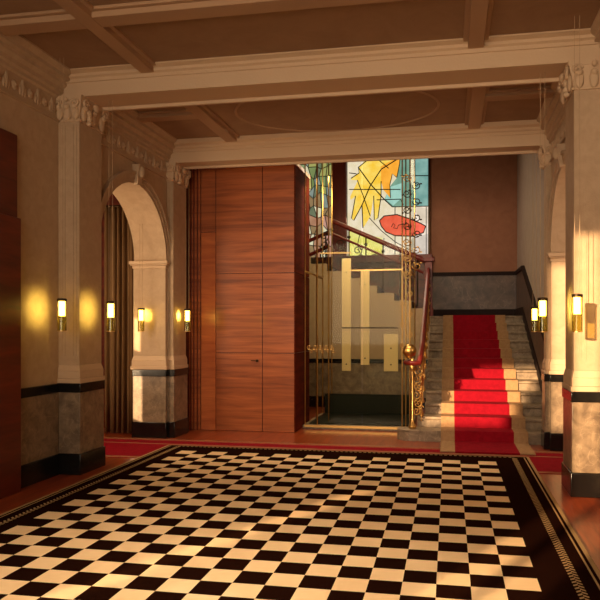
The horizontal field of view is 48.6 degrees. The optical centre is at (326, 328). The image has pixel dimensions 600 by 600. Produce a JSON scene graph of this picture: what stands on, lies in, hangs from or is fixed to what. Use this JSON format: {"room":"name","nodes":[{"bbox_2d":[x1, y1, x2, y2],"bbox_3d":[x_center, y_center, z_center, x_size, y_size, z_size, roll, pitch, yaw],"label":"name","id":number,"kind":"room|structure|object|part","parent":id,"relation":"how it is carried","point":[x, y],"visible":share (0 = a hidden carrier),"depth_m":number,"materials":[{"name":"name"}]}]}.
{"room":"hotel lobby","nodes":[
{"label":"hotel lobby","id":0,"kind":"room"},
{"bbox_2d":[0,92,58,387],"bbox_3d":[-3.227,-0.680,6.547,0.270,4.560,1.700,0,0,10],"label":"wall","id":1,"kind":"structure","parent":0,"point":[37,134],"depth_m":6.95,"materials":[{"name":"beige paint"}]},
{"bbox_2d":[0,128,20,498],"bbox_3d":[-3.112,-0.150,6.109,0.085,3.500,0.840,0,0,10],"label":"wood wall panel","id":2,"kind":"object","parent":1,"relation":"attached to","point":[10,225],"visible":1,"depth_m":6.35,"materials":[{"name":"red wood"}]},
{"bbox_3d":[-3.132,-1.490,6.112,0.045,0.820,0.840,0,0,10],"label":"panel","id":3,"kind":"part","parent":2,"relation":"part of","materials":[{"name":"red wood"}]},
{"bbox_2d":[0,33,70,121],"bbox_3d":[-3.013,-2.540,6.436,0.208,0.540,1.760,0,0,10],"label":"crown molding","id":4,"kind":"structure","parent":1,"relation":"attached to","point":[29,75],"depth_m":6.72,"materials":[{"name":"beige paint"}]},
{"bbox_2d":[21,383,58,488],"bbox_3d":[-3.084,1.100,6.480,0.035,1.000,1.620,0,0,10],"label":"wainscoting","id":5,"kind":"structure","parent":1,"relation":"attached to","point":[39,414],"depth_m":6.93,"materials":[{"name":"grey stone"}]},
{"bbox_2d":[101,194,120,427],"bbox_3d":[-3.234,-0.650,10.657,1.120,4.500,0.080,0,0,10],"label":"wall","id":6,"kind":"structure","parent":0,"point":[115,201],"depth_m":10.68,"materials":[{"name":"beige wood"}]},
{"bbox_2d":[101,145,166,260],"bbox_3d":[-2.716,-0.650,9.056,0.480,4.500,2.500,0,0,10],"label":"wall","id":7,"kind":"structure","parent":0,"point":[138,208],"depth_m":9.44,"materials":[{"name":"beige paint"}]},
{"bbox_2d":[101,164,169,260],"bbox_3d":[-2.458,-1.560,8.754,0.138,1.180,2.180,0,0,10],"label":"trim","id":8,"kind":"structure","parent":7,"relation":"attached to","point":[136,176],"depth_m":8.74,"materials":[{"name":"beige paint"}]},
{"bbox_2d":[101,110,176,178],"bbox_3d":[-2.435,-2.467,8.729,0.208,0.555,2.080,0,0,10],"label":"crown molding","id":9,"kind":"structure","parent":7,"relation":"attached to","point":[146,144],"depth_m":8.75,"materials":[{"name":"beige paint"}]},
{"bbox_2d":[138,224,144,331],"bbox_3d":[-2.671,-0.736,9.576,0.100,1.566,0.100,0,0,10],"label":"pendant lamp","id":10,"kind":"object","parent":7,"relation":"hanging from","point":[141,311],"visible":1,"depth_m":9.57,"materials":[{"name":"gold metal"}]},
{"bbox_3d":[-2.649,-0.905,9.572,0.004,1.229,0.005,0,0,10],"label":"cord","id":11,"kind":"part","parent":10,"relation":"part of","materials":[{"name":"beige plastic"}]},
{"bbox_2d":[0,0,599,68],"bbox_3d":[-2.180,-2.905,3.607,12.800,0.190,7.700,0,0,10],"label":"ceiling","id":12,"kind":"structure","parent":0,"point":[403,21],"depth_m":6.20,"materials":[{"name":"paint"}]},
{"bbox_2d":[54,0,155,72],"bbox_3d":[-2.555,-2.772,3.585,0.240,0.085,7.120,0,0,10],"label":"ceiling beam","id":13,"kind":"structure","parent":12,"relation":"attached to","point":[113,37],"depth_m":6.25,"materials":[{"name":"brown paint"}]},
{"bbox_2d":[0,0,402,35],"bbox_3d":[-0.348,-2.774,5.617,5.730,0.080,0.290,0,0,10],"label":"ceiling beam","id":14,"kind":"structure","parent":12,"relation":"attached to","point":[153,11],"depth_m":5.77,"materials":[{"name":"brown paint"}]},
{"bbox_2d":[61,28,599,110],"bbox_3d":[-0.092,-2.675,6.999,5.770,0.330,0.630,0,0,10],"label":"ceiling beam","id":15,"kind":"structure","parent":12,"relation":"attached to","point":[509,59],"depth_m":6.82,"materials":[{"name":"beige"}]},
{"bbox_2d":[106,100,114,331],"bbox_3d":[-2.396,-1.252,7.380,0.100,2.577,0.100,0,0,10],"label":"pendant lamp","id":16,"kind":"object","parent":15,"relation":"hanging from","point":[110,305],"visible":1,"depth_m":7.37,"materials":[{"name":"white glass"}]},
{"bbox_3d":[-2.375,-1.420,7.376,0.004,2.240,0.005,0,0,10],"label":"cord","id":17,"kind":"part","parent":16,"relation":"part of","materials":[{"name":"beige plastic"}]},
{"bbox_2d":[537,72,547,331],"bbox_3d":[2.142,-1.252,6.570,0.100,2.577,0.100,0,0,10],"label":"pendant lamp","id":18,"kind":"object","parent":15,"relation":"hanging from","point":[542,301],"visible":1,"depth_m":6.56,"materials":[{"name":"white glass"}]},
{"bbox_3d":[2.120,-1.420,6.574,0.004,2.240,0.005,0,0,10],"label":"cord","id":19,"kind":"part","parent":18,"relation":"part of","materials":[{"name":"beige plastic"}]},
{"bbox_2d":[463,0,493,48],"bbox_3d":[0.808,-2.772,2.962,0.240,0.085,7.120,0,0,10],"label":"ceiling beam","id":20,"kind":"structure","parent":12,"relation":"attached to","point":[478,13],"depth_m":5.96,"materials":[{"name":"brown paint"}]},
{"bbox_2d":[571,15,582,331],"bbox_3d":[2.253,-1.389,5.959,0.100,2.842,0.100,0,0,10],"label":"pendant lamp","id":21,"kind":"object","parent":12,"relation":"hanging from","point":[577,299],"visible":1,"depth_m":5.95,"materials":[{"name":"gold metal"}]},
{"bbox_3d":[2.231,-1.558,5.963,0.004,2.505,0.005,0,0,10],"label":"cord","id":22,"kind":"part","parent":21,"relation":"part of","materials":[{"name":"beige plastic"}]},
{"bbox_3d":[2.274,-1.558,5.955,0.004,2.505,0.005,0,0,10],"label":"cord","id":23,"kind":"part","parent":21,"relation":"part of","materials":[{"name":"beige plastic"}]},
{"bbox_2d":[0,407,599,570],"bbox_3d":[-1.451,1.660,7.540,12.800,0.120,16.100,0,0,10],"label":"floor","id":24,"kind":"structure","parent":0,"point":[583,514],"depth_m":8.11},
{"bbox_2d":[56,94,108,474],"bbox_3d":[-2.750,-0.470,7.494,0.378,4.140,0.625,0,0,10],"label":"pilaster","id":25,"kind":"object","parent":24,"relation":"on","point":[81,380],"visible":0.99,"depth_m":7.30,"materials":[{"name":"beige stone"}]},
{"bbox_2d":[57,298,66,330],"bbox_3d":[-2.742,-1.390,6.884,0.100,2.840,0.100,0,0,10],"label":"wall sconce","id":26,"kind":"object","parent":25,"relation":"attached to","point":[61,302],"visible":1,"depth_m":6.86,"materials":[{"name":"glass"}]},
{"bbox_2d":[129,260,170,437],"bbox_3d":[-2.586,0.305,9.754,0.602,2.590,0.165,0,0,10],"label":"pier","id":27,"kind":"object","parent":24,"relation":"on","point":[150,363],"visible":1,"depth_m":9.72,"materials":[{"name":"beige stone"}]},
{"bbox_2d":[166,162,190,437],"bbox_3d":[-2.220,-0.415,9.958,0.233,4.030,0.625,0,0,10],"label":"pilaster","id":28,"kind":"object","parent":24,"relation":"on","point":[178,177],"visible":1,"depth_m":9.85,"materials":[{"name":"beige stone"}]},
{"bbox_2d":[184,308,190,331],"bbox_3d":[-2.072,-1.192,9.903,0.100,2.477,0.100,0,0,10],"label":"pendant lamp","id":29,"kind":"object","parent":28,"relation":"attached to","point":[187,312],"visible":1,"depth_m":9.88,"materials":[{"name":"white glass"}]},
{"bbox_2d":[186,164,309,431],"bbox_3d":[-1.347,-0.495,10.880,1.990,4.190,1.095,0,0,10],"label":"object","id":30,"kind":"structure","parent":24,"relation":"on","point":[245,226],"depth_m":10.38,"materials":[{"name":"red wood"}]},
{"bbox_3d":[-2.080,-0.460,10.518,0.188,4.108,0.028,0,0,10],"label":"panel","id":31,"kind":"part","parent":30,"relation":"part of","materials":[{"name":"brown wood"}]},
{"bbox_3d":[-1.858,-2.020,10.479,0.238,0.988,0.024,0,0,10],"label":"panel","id":32,"kind":"part","parent":30,"relation":"part of","materials":[{"name":"brown wood"}]},
{"bbox_3d":[-1.858,0.040,10.479,0.238,3.108,0.024,0,0,10],"label":"panel","id":33,"kind":"part","parent":30,"relation":"part of","materials":[{"name":"brown wood"}]},
{"bbox_3d":[-1.362,-1.690,10.386,0.748,1.648,0.028,0,0,10],"label":"panel","id":34,"kind":"part","parent":30,"relation":"part of","materials":[{"name":"brown wood"}]},
{"bbox_3d":[-1.362,-0.240,10.386,0.748,1.228,0.028,0,0,10],"label":"panel","id":35,"kind":"part","parent":30,"relation":"part of","materials":[{"name":"brown wood"}]},
{"bbox_3d":[-1.362,0.990,10.386,0.748,1.208,0.028,0,0,10],"label":"door","id":36,"kind":"part","parent":30,"relation":"part of","materials":[{"name":"brown wood"}]},
{"bbox_3d":[-1.227,-2.555,10.865,1.750,0.070,1.080,0,0,10],"label":"moulding","id":37,"kind":"part","parent":30,"relation":"part of","materials":[{"name":"brown wood"}]},
{"bbox_3d":[-0.737,-1.690,10.270,0.498,1.648,0.028,0,0,10],"label":"panel","id":38,"kind":"part","parent":30,"relation":"part of","materials":[{"name":"brown wood"}]},
{"bbox_3d":[-0.737,-0.240,10.270,0.498,1.228,0.028,0,0,10],"label":"panel","id":39,"kind":"part","parent":30,"relation":"part of","materials":[{"name":"brown wood"}]},
{"bbox_3d":[-0.737,0.990,10.270,0.498,1.208,0.028,0,0,10],"label":"panel","id":40,"kind":"part","parent":30,"relation":"part of","materials":[{"name":"brown wood"}]},
{"bbox_3d":[-0.392,-1.690,10.727,0.022,1.648,1.048,0,0,10],"label":"panel","id":41,"kind":"part","parent":30,"relation":"part of","materials":[{"name":"brown wood"}]},
{"bbox_3d":[-0.392,-0.240,10.727,0.022,1.228,1.048,0,0,10],"label":"panel","id":42,"kind":"part","parent":30,"relation":"part of","materials":[{"name":"brown wood"}]},
{"bbox_3d":[-0.392,0.990,10.727,0.022,1.208,1.048,0,0,10],"label":"panel","id":43,"kind":"part","parent":30,"relation":"part of","materials":[{"name":"brown wood"}]},
{"bbox_2d":[0,445,599,599],"bbox_3d":[-0.459,1.594,5.225,4.745,0.011,6.952,0,0,10],"label":"carpet","id":44,"kind":"object","parent":24,"relation":"on","point":[169,522],"visible":1,"depth_m":5.22,"materials":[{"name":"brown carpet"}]},
{"bbox_2d":[104,437,562,474],"bbox_3d":[0.307,1.597,8.384,8.650,0.006,1.360,0,0,10],"label":"carpet runner","id":45,"kind":"object","parent":24,"relation":"on","point":[544,462],"visible":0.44,"depth_m":8.82,"materials":[{"name":"red carpet"}]},
{"bbox_2d":[303,159,421,430],"bbox_3d":[0.695,-1.200,11.197,1.889,5.600,1.588,0,0,10],"label":"lift","id":46,"kind":"object","parent":24,"relation":"on","point":[369,412],"visible":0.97,"depth_m":11.76,"materials":[{"name":"gold metal"}]},
{"bbox_3d":[-0.338,-1.230,10.639,0.018,5.540,0.018,0,0,33],"label":"post","id":47,"kind":"part","parent":46,"relation":"part of","materials":[{"name":"gold metal"}]},
{"bbox_3d":[-0.202,-0.915,11.377,0.024,0.030,1.500,0,0,10],"label":"rail","id":48,"kind":"part","parent":46,"relation":"part of","materials":[{"name":"gold metal"}]},
{"bbox_3d":[-0.159,-1.230,11.115,0.018,5.540,0.018,0,0,-12],"label":"post","id":49,"kind":"part","parent":46,"relation":"part of","materials":[{"name":"gold metal"}]},
{"bbox_3d":[-0.142,-1.230,10.603,0.018,5.540,0.018,0,0,-12],"label":"post","id":50,"kind":"part","parent":46,"relation":"part of","materials":[{"name":"gold metal"}]},
{"bbox_3d":[-0.065,-1.230,12.114,0.018,5.540,0.018,0,0,33],"label":"post","id":51,"kind":"part","parent":46,"relation":"part of","materials":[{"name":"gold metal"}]},
{"bbox_3d":[0.040,-1.230,10.925,0.018,5.540,0.018,0,0,-12],"label":"post","id":52,"kind":"part","parent":46,"relation":"part of","materials":[{"name":"gold metal"}]},
{"bbox_3d":[0.102,-1.230,12.083,0.018,5.540,0.018,0,0,-12],"label":"post","id":53,"kind":"part","parent":46,"relation":"part of","materials":[{"name":"gold metal"}]},
{"bbox_3d":[0.153,-1.200,10.548,0.500,0.016,0.024,0,0,10],"label":"rail","id":54,"kind":"part","parent":46,"relation":"part of","materials":[{"name":"gold metal"}]},
{"bbox_3d":[0.364,-0.250,11.933,0.160,2.020,0.040,0,0,10],"label":"guide panel","id":55,"kind":"part","parent":46,"relation":"part of","materials":[{"name":"brown metal"}]},
{"bbox_3d":[0.696,-0.195,11.872,0.155,1.690,0.040,0,0,10],"label":"guide panel","id":56,"kind":"part","parent":46,"relation":"part of","materials":[{"name":"brown metal"}]},
{"bbox_3d":[0.752,1.360,11.917,1.580,0.360,0.030,0,0,10],"label":"kick panel","id":57,"kind":"part","parent":46,"relation":"part of","materials":[{"name":"green glass"}]},
{"bbox_3d":[0.772,-0.013,11.830,1.010,0.025,0.010,0,0,10],"label":"rail","id":58,"kind":"part","parent":46,"relation":"part of","materials":[{"name":"brown metal"}]},
{"bbox_3d":[0.778,-0.920,10.433,0.830,0.016,0.024,0,0,10],"label":"rail","id":59,"kind":"part","parent":46,"relation":"part of","materials":[{"name":"gold metal"}]},
{"bbox_3d":[1.151,0.430,11.788,0.250,0.660,0.040,0,0,10],"label":"guide panel","id":60,"kind":"part","parent":46,"relation":"part of","materials":[{"name":"brown metal"}]},
{"bbox_3d":[1.186,-1.230,10.357,0.018,5.540,0.018,0,0,-12],"label":"post","id":61,"kind":"part","parent":46,"relation":"part of","materials":[{"name":"gold metal"}]},
{"bbox_3d":[1.243,-1.230,10.367,0.018,5.540,0.018,0,0,-12],"label":"post","id":62,"kind":"part","parent":46,"relation":"part of","materials":[{"name":"gold metal"}]},
{"bbox_3d":[1.304,-1.230,10.335,0.018,5.540,0.018,0,0,-12],"label":"post","id":63,"kind":"part","parent":46,"relation":"part of","materials":[{"name":"gold metal"}]},
{"bbox_3d":[1.577,-1.230,11.810,0.018,5.540,0.018,0,0,33],"label":"post","id":64,"kind":"part","parent":46,"relation":"part of","materials":[{"name":"gold metal"}]},
{"bbox_2d":[308,256,541,444],"bbox_3d":[0.851,-0.171,12.178,5.620,3.542,5.300,0,0,10],"label":"staircase","id":65,"kind":"structure","parent":24,"relation":"on","point":[385,308],"depth_m":13.29,"materials":[{"name":"stone"}]},
{"bbox_2d":[309,231,327,263],"bbox_3d":[-0.382,-1.377,14.004,0.881,1.359,0.080,0,0,10],"label":"railing","id":66,"kind":"object","parent":65,"relation":"on","point":[319,235],"visible":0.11,"depth_m":13.94,"materials":[{"name":"brown wood"}]},
{"bbox_3d":[-0.382,-1.540,14.004,0.881,0.434,0.080,0,0,10],"label":"handrail","id":67,"kind":"part","parent":66,"relation":"part of","materials":[{"name":"brown wood"}]},
{"bbox_3d":[-0.382,-1.840,14.004,0.881,0.434,0.080,0,0,10],"label":"handrail","id":68,"kind":"part","parent":66,"relation":"part of","materials":[{"name":"brown wood"}]},
{"bbox_2d":[319,219,424,305],"bbox_3d":[0.948,-1.342,13.412,2.224,1.795,0.100,0,0,10],"label":"railing","id":69,"kind":"object","parent":65,"relation":"on","point":[383,243],"visible":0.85,"depth_m":13.39,"materials":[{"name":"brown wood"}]},
{"bbox_3d":[1.032,-1.523,13.397,1.870,0.870,0.050,0,0,10],"label":"rail","id":70,"kind":"part","parent":69,"relation":"part of","materials":[{"name":"brown wood"}]},
{"bbox_3d":[1.072,-1.758,13.389,1.972,0.963,0.100,0,0,10],"label":"handrail","id":71,"kind":"part","parent":69,"relation":"part of","materials":[{"name":"brown wood"}]},
{"bbox_2d":[403,257,433,428],"bbox_3d":[1.672,0.019,11.423,0.302,2.854,4.076,0,0,13],"label":"balustrade","id":72,"kind":"object","parent":65,"relation":"on","point":[409,350],"visible":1,"depth_m":10.11,"materials":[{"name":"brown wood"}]},
{"bbox_3d":[1.248,0.938,9.593,0.120,1.016,0.117,0,0,10],"label":"newel post","id":73,"kind":"part","parent":72,"relation":"part of","materials":[{"name":"gold metal"}]},
{"bbox_3d":[1.601,-0.395,11.447,0.303,1.858,4.053,0,0,10],"label":"handrail","id":74,"kind":"part","parent":72,"relation":"part of","materials":[{"name":"brown wood"}]},
{"bbox_2d":[440,315,535,454],"bbox_3d":[2.551,0.663,11.152,1.185,1.850,5.540,0,0,10],"label":"carpet","id":75,"kind":"object","parent":65,"relation":"on","point":[482,408],"visible":1,"depth_m":10.34,"materials":[{"name":"red carpet"}]},
{"bbox_2d":[537,144,551,449],"bbox_3d":[2.945,-0.415,8.880,0.229,4.030,0.385,0,0,10],"label":"pilaster","id":76,"kind":"object","parent":24,"relation":"on","point":[546,164],"visible":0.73,"depth_m":8.78,"materials":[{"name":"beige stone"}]},
{"bbox_2d":[547,252,564,450],"bbox_3d":[3.199,0.305,8.683,0.592,2.590,0.165,0,0,10],"label":"pier","id":77,"kind":"object","parent":24,"relation":"on","point":[556,370],"visible":0.44,"depth_m":8.68,"materials":[{"name":"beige stone"}]},
{"bbox_2d":[557,58,599,497],"bbox_3d":[2.537,-0.470,6.514,0.478,4.140,0.625,0,0,10],"label":"pilaster","id":78,"kind":"object","parent":24,"relation":"on","point":[580,466],"visible":0.94,"depth_m":6.30,"materials":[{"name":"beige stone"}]},
{"bbox_2d":[136,83,551,138],"bbox_3d":[0.322,-2.853,8.331,9.000,0.215,2.500,0,0,10],"label":"ceiling","id":79,"kind":"structure","parent":0,"point":[370,110],"depth_m":8.47,"materials":[{"name":"paint"}]},
{"bbox_2d":[136,109,197,121],"bbox_3d":[-2.104,-2.714,8.490,0.930,0.070,0.260,0,0,10],"label":"ceiling beam","id":80,"kind":"structure","parent":79,"relation":"attached to","point":[179,114],"depth_m":8.41,"materials":[{"name":"brown paint"}]},
{"bbox_2d":[184,105,239,141],"bbox_3d":[-1.544,-2.712,8.498,0.260,0.075,2.150,0,0,10],"label":"ceiling beam","id":81,"kind":"structure","parent":79,"relation":"attached to","point":[203,113],"depth_m":8.66,"materials":[{"name":"brown paint"}]},
{"bbox_2d":[234,91,439,131],"bbox_3d":[0.115,-2.745,8.338,2.592,0.032,1.752,0,0,10],"label":"ring","id":82,"kind":"object","parent":79,"relation":"attached to","point":[425,93],"visible":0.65,"depth_m":8.88,"materials":[{"name":"brown paint"}]},
{"bbox_2d":[169,119,548,169],"bbox_3d":[0.384,-2.585,9.407,5.530,0.370,0.500,0,0,10],"label":"ceiling beam","id":83,"kind":"structure","parent":79,"relation":"attached to","point":[520,136],"depth_m":9.24,"materials":[{"name":"beige"}]},
{"bbox_2d":[531,149,537,331],"bbox_3d":[2.825,-1.192,8.996,0.100,2.477,0.100,0,0,10],"label":"pendant lamp","id":84,"kind":"object","parent":83,"relation":"hanging from","point":[534,310],"visible":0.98,"depth_m":8.99,"materials":[{"name":"gold metal"}]},
{"bbox_3d":[2.847,-1.360,8.992,0.004,2.140,0.005,0,0,10],"label":"cord","id":85,"kind":"part","parent":84,"relation":"part of","materials":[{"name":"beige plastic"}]},
{"bbox_2d":[465,87,489,128],"bbox_3d":[1.795,-2.712,7.880,0.250,0.075,2.150,0,0,10],"label":"ceiling beam","id":86,"kind":"structure","parent":79,"relation":"attached to","point":[476,106],"depth_m":8.07,"materials":[{"name":"brown paint"}]},
{"bbox_2d":[485,86,554,101],"bbox_3d":[2.306,-2.714,7.673,0.920,0.070,0.260,0,0,10],"label":"ceiling beam","id":87,"kind":"structure","parent":79,"relation":"attached to","point":[524,92],"depth_m":7.62,"materials":[{"name":"brown paint"}]},
{"bbox_2d":[430,154,516,271],"bbox_3d":[1.135,-1.500,14.918,6.600,6.200,0.150,0,0,10],"label":"wall","id":88,"kind":"structure","parent":0,"point":[473,199],"depth_m":14.45,"materials":[{"name":"brown paint"}]},
{"bbox_2d":[300,163,330,257],"bbox_3d":[-0.312,-2.875,15.013,0.939,2.569,0.030,0,0,10],"label":"window","id":89,"kind":"structure","parent":88,"relation":"in","point":[310,168],"depth_m":14.99,"materials":[{"name":"multicoloured glass"}]},
{"bbox_2d":[332,162,346,270],"bbox_3d":[0.300,-2.424,14.884,0.330,4.352,0.220,0,0,10],"label":"pier","id":90,"kind":"object","parent":88,"relation":"attached to","point":[339,170],"visible":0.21,"depth_m":14.78,"materials":[{"name":"brown wood"}]},
{"bbox_2d":[314,257,424,307],"bbox_3d":[0.265,0.000,14.941,4.200,3.200,0.120,0,0,10],"label":"wall panel","id":91,"kind":"object","parent":88,"relation":"attached to","point":[421,277],"visible":0.04,"depth_m":14.72,"materials":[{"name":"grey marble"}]},
{"bbox_2d":[335,158,431,262],"bbox_3d":[1.269,-2.841,14.705,2.140,2.762,0.220,0,0,10],"label":"window","id":92,"kind":"structure","parent":88,"relation":"in","point":[374,188],"depth_m":14.70,"materials":[{"name":"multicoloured glass"}]},
{"bbox_3d":[0.890,-1.895,14.797,0.761,0.672,0.004,0,0,10],"label":"green pane","id":93,"kind":"part","parent":92,"relation":"part of","materials":[{"name":"clear glass"}]},
{"bbox_3d":[1.089,-3.232,14.758,1.125,1.979,0.004,0,0,10],"label":"yellow pane","id":94,"kind":"part","parent":92,"relation":"part of","materials":[{"name":"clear glass"}]},
{"bbox_3d":[1.269,-1.540,14.705,2.140,0.160,0.220,0,0,10],"label":"sill","id":95,"kind":"part","parent":92,"relation":"part of","materials":[{"name":"brown wood"}]},
{"bbox_3d":[1.416,-3.333,14.694,0.418,0.892,0.004,0,0,10],"label":"orange pane","id":96,"kind":"part","parent":92,"relation":"part of","materials":[{"name":"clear glass"}]},
{"bbox_3d":[1.484,-2.967,14.689,0.365,0.488,0.004,0,0,10],"label":"blue pane","id":97,"kind":"part","parent":92,"relation":"part of","materials":[{"name":"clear glass"}]},
{"bbox_3d":[1.682,-2.274,14.646,1.016,0.488,0.004,0,0,10],"label":"red oval pane","id":98,"kind":"part","parent":92,"relation":"part of","materials":[{"name":"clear glass"}]},
{"bbox_3d":[1.764,-3.434,14.642,0.974,1.499,0.004,0,0,10],"label":"teal pane","id":99,"kind":"part","parent":92,"relation":"part of","materials":[{"name":"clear glass"}]},
{"bbox_3d":[1.942,-1.811,14.602,0.609,0.543,0.004,0,0,10],"label":"grey pane","id":100,"kind":"part","parent":92,"relation":"part of","materials":[{"name":"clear glass"}]},
{"bbox_3d":[2.070,-2.510,14.579,0.347,0.414,0.004,0,0,10],"label":"grey pane","id":101,"kind":"part","parent":92,"relation":"part of","materials":[{"name":"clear glass"}]},
{"bbox_2d":[517,153,543,323],"bbox_3d":[3.765,-1.500,11.710,0.260,6.200,5.600,0,0,10],"label":"wall","id":102,"kind":"structure","parent":0,"point":[526,163],"depth_m":11.94,"materials":[{"name":"grey paint"}]},
{"bbox_2d":[433,271,543,372],"bbox_3d":[2.746,0.139,11.848,1.805,2.614,5.300,0,0,10],"label":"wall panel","id":103,"kind":"structure","parent":102,"relation":"attached to","point":[490,291],"depth_m":14.36,"materials":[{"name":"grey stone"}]},
{"bbox_2d":[433,265,543,392],"bbox_3d":[2.734,0.144,11.799,1.800,2.744,5.400,0,0,10],"label":"rail","id":104,"kind":"object","parent":102,"relation":"attached to","point":[519,311],"visible":0.54,"depth_m":14.27,"materials":[{"name":"black stone"}]},
{"bbox_2d":[551,142,564,252],"bbox_3d":[3.046,-0.650,7.857,0.470,4.500,2.240,0,0,10],"label":"wall","id":105,"kind":"structure","parent":0,"point":[558,240],"depth_m":8.59,"materials":[{"name":"beige paint"}]},
{"bbox_2d":[537,82,564,161],"bbox_3d":[2.696,-2.467,7.779,0.208,0.555,2.080,0,0,10],"label":"crown molding","id":106,"kind":"structure","parent":105,"relation":"attached to","point":[552,110],"depth_m":8.05,"materials":[{"name":"beige paint"}]},
{"bbox_2d":[547,143,564,252],"bbox_3d":[2.726,-1.560,7.794,0.138,1.180,2.180,0,0,10],"label":"trim","id":107,"kind":"structure","parent":105,"relation":"attached to","point":[558,153],"depth_m":8.31,"materials":[{"name":"beige paint"}]},
{"bbox_3d":[2.178,-0.680,2.699,0.300,4.560,7.300,0,0,10],"label":"wall","id":108,"kind":"structure","parent":0,"visible":0},
{"bbox_2d":[590,9,599,47],"bbox_3d":[2.169,-2.540,4.002,0.208,0.540,4.660,0,0,10],"label":"crown molding","id":109,"kind":"structure","parent":108,"relation":"attached to","point":[595,28],"depth_m":6.11,"materials":[{"name":"beige paint"}]},
{"bbox_3d":[-4.135,-0.650,8.647,0.080,4.500,4.300,0,0,10],"label":"wall","id":110,"kind":"structure","parent":0,"visible":0},
{"bbox_3d":[-3.292,-1.870,10.149,1.030,0.036,0.036,0,0,10],"label":"rail","id":111,"kind":"object","parent":110,"relation":"attached to","visible":0},
{"bbox_2d":[104,207,133,432],"bbox_3d":[-3.111,-0.135,10.110,0.600,3.430,0.176,0,0,10],"label":"curtain","id":112,"kind":"object","parent":111,"relation":"hanging from","point":[118,345],"visible":0.66,"depth_m":10.08,"materials":[{"name":"brown fabric"}]}
]}

